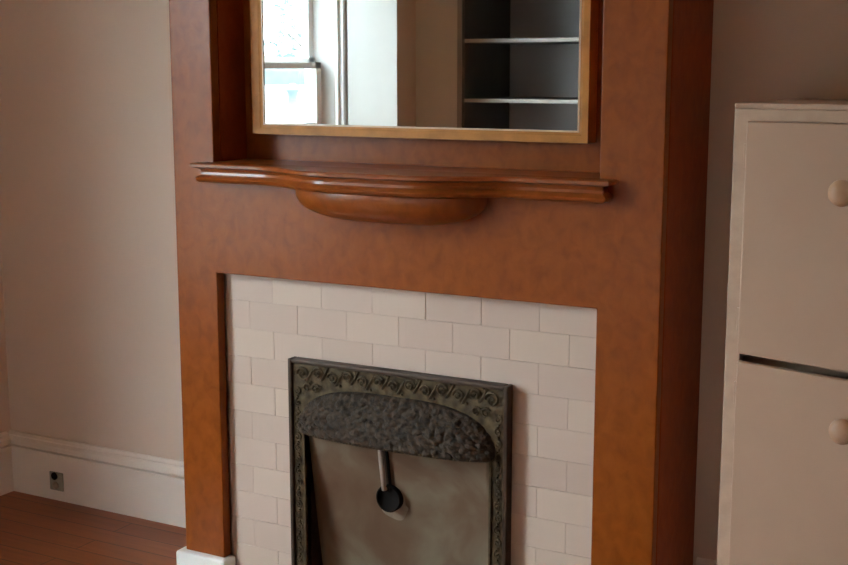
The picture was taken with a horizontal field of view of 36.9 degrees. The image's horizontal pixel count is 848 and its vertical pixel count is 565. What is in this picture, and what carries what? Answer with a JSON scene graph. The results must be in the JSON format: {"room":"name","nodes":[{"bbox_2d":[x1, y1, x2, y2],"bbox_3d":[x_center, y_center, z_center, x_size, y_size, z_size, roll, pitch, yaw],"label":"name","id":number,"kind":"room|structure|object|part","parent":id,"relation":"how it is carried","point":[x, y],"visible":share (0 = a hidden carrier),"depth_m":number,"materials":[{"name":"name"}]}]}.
{"room":"living room","nodes":[
{"label":"living room","id":0,"kind":"room"},
{"bbox_2d":[0,245,10,432],"bbox_3d":[-2.283,-0.357,2.744,0.130,2.650,3.370,5,11,28],"label":"wall","id":1,"kind":"structure","parent":0,"point":[5,425],"depth_m":4.31,"materials":[{"name":"beige paint"}]},
{"bbox_2d":[0,431,13,495],"bbox_3d":[-2.030,0.796,3.246,0.022,0.209,2.548,5,11,28],"label":"baseboard","id":2,"kind":"structure","parent":1,"relation":"attached to","point":[6,470],"depth_m":4.32,"materials":[{"name":"white wood"}]},
{"bbox_2d":[0,491,185,564],"bbox_3d":[-0.141,1.193,1.814,5.015,0.100,3.570,5,11,28],"label":"floor","id":3,"kind":"structure","parent":0,"point":[34,530],"depth_m":3.94,"materials":[{"name":"brown wood"}]},
{"bbox_2d":[288,356,512,564],"bbox_3d":[-0.058,0.554,3.251,0.632,0.685,0.203,5,11,28],"label":"fireplace insert","id":4,"kind":"object","parent":3,"relation":"on","point":[388,466],"visible":1,"depth_m":3.22,"materials":[{"name":"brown metal"}]},
{"bbox_3d":[-0.093,0.452,3.233,0.008,0.170,0.039,5,11,28],"label":"control rod","id":5,"kind":"part","parent":4,"relation":"part of","materials":[{"name":"metal"}]},
{"bbox_2d":[298,392,495,462],"bbox_3d":[-0.091,0.351,3.159,0.566,0.126,0.069,5,11,28],"label":"hood","id":6,"kind":"object","parent":4,"relation":"attached to","point":[426,425],"depth_m":3.13,"materials":[{"name":"brown metal"}]},
{"bbox_3d":[-0.047,0.602,3.281,0.536,0.560,0.108,5,11,28],"label":"fire plate","id":7,"kind":"part","parent":4,"relation":"part of","materials":[{"name":"beige metal"}]},
{"bbox_2d":[169,0,713,564],"bbox_3d":[-0.026,-0.423,3.137,1.399,2.650,0.503,5,11,28],"label":"fireplace mantel","id":8,"kind":"object","parent":3,"relation":"on","point":[614,225],"visible":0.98,"depth_m":2.99,"materials":[{"name":"orange wood"}]},
{"bbox_3d":[-0.563,-0.536,3.522,0.030,2.555,0.320,5,11,28],"label":"panel","id":9,"kind":"part","parent":8,"relation":"part of","materials":[{"name":"red wood"}]},
{"bbox_2d":[189,161,617,202],"bbox_3d":[-0.112,-0.237,3.012,1.150,0.051,0.150,5,11,28],"label":"mantel shelf","id":10,"kind":"object","parent":8,"relation":"attached to","point":[334,183],"depth_m":2.93,"materials":[{"name":"brown wood"}]},
{"bbox_2d":[226,274,596,564],"bbox_3d":[-0.056,0.450,3.238,1.076,0.895,0.030,5,11,28],"label":"tile surround","id":11,"kind":"object","parent":8,"relation":"attached to","point":[547,352],"visible":0.7,"depth_m":3.13,"materials":[{"name":"tile"}]},
{"bbox_2d":[250,0,598,143],"bbox_3d":[-0.028,-0.852,3.087,0.950,0.997,0.050,5,11,28],"label":"mirror","id":12,"kind":"object","parent":8,"relation":"attached to","point":[482,70],"visible":1,"depth_m":3.10,"materials":[{"name":"brown mirror"}]},
{"bbox_3d":[0.599,-0.431,2.895,0.030,2.555,0.320,5,11,28],"label":"panel","id":13,"kind":"part","parent":8,"relation":"part of","materials":[{"name":"red wood"}]},
{"bbox_2d":[717,99,847,564],"bbox_3d":[0.982,0.309,2.669,0.620,1.360,0.460,5,11,30],"label":"storage cabinet","id":14,"kind":"object","parent":3,"relation":"on","point":[783,499],"visible":1,"depth_m":2.57,"materials":[{"name":"paint"}]},
{"bbox_3d":[0.893,0.543,2.552,0.562,0.727,0.016,5,11,30],"label":"door","id":15,"kind":"part","parent":14,"relation":"part of","materials":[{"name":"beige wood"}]},
{"bbox_3d":[0.893,-0.049,2.453,0.562,0.510,0.016,5,11,30],"label":"door","id":16,"kind":"part","parent":14,"relation":"part of","materials":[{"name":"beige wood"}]},
{"bbox_3d":[0.807,-0.173,2.447,0.053,0.053,0.044,5,11,30],"label":"knob","id":17,"kind":"part","parent":14,"relation":"part of","materials":[{"name":"paint"}]},
{"bbox_3d":[0.830,0.293,2.512,0.053,0.053,0.044,5,11,30],"label":"knob","id":18,"kind":"part","parent":14,"relation":"part of","materials":[{"name":"paint"}]},
{"bbox_2d":[224,273,232,554],"bbox_3d":[0.048,-0.446,3.270,1.285,2.650,0.195,5,11,28],"label":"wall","id":19,"kind":"structure","parent":0,"point":[224,273],"depth_m":3.63,"materials":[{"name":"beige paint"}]},
{"bbox_2d":[0,0,847,564],"bbox_3d":[0.692,-0.415,3.088,5.015,2.650,0.100,5,11,28],"label":"wall","id":20,"kind":"structure","parent":0,"point":[88,240],"depth_m":3.99,"materials":[{"name":"beige paint"}]},
{"bbox_2d":[49,471,63,491],"bbox_3d":[-1.230,0.665,4.247,0.060,0.064,0.009,5,11,28],"label":"wall outlet","id":21,"kind":"object","parent":20,"relation":"attached to","point":[56,479],"visible":1,"depth_m":4.24,"materials":[{"name":"grey plastic"}]},
{"bbox_2d":[51,472,56,479],"bbox_3d":[-1.237,0.647,4.245,0.026,0.026,0.004,5,11,28],"label":"socket","id":22,"kind":"object","parent":21,"relation":"attached to","point":[53,474],"depth_m":4.24,"materials":[{"name":"black plastic"}]},
{"bbox_2d":[52,482,58,488],"bbox_3d":[-1.233,0.679,4.248,0.026,0.026,0.004,5,11,28],"label":"socket","id":23,"kind":"object","parent":21,"relation":"attached to","point":[55,485],"depth_m":4.25,"materials":[{"name":"beige plastic"}]},
{"bbox_2d":[8,430,185,527],"bbox_3d":[-0.964,0.650,4.115,1.046,0.209,0.022,5,11,28],"label":"baseboard","id":24,"kind":"structure","parent":20,"relation":"attached to","point":[148,487],"depth_m":4.15,"materials":[{"name":"white wood"}]},
{"bbox_2d":[696,557,716,564],"bbox_3d":[1.731,0.894,2.660,2.380,0.209,0.022,5,11,28],"label":"baseboard","id":25,"kind":"structure","parent":20,"relation":"attached to","point":[699,561],"depth_m":3.20,"materials":[{"name":"white wood"}]}
]}

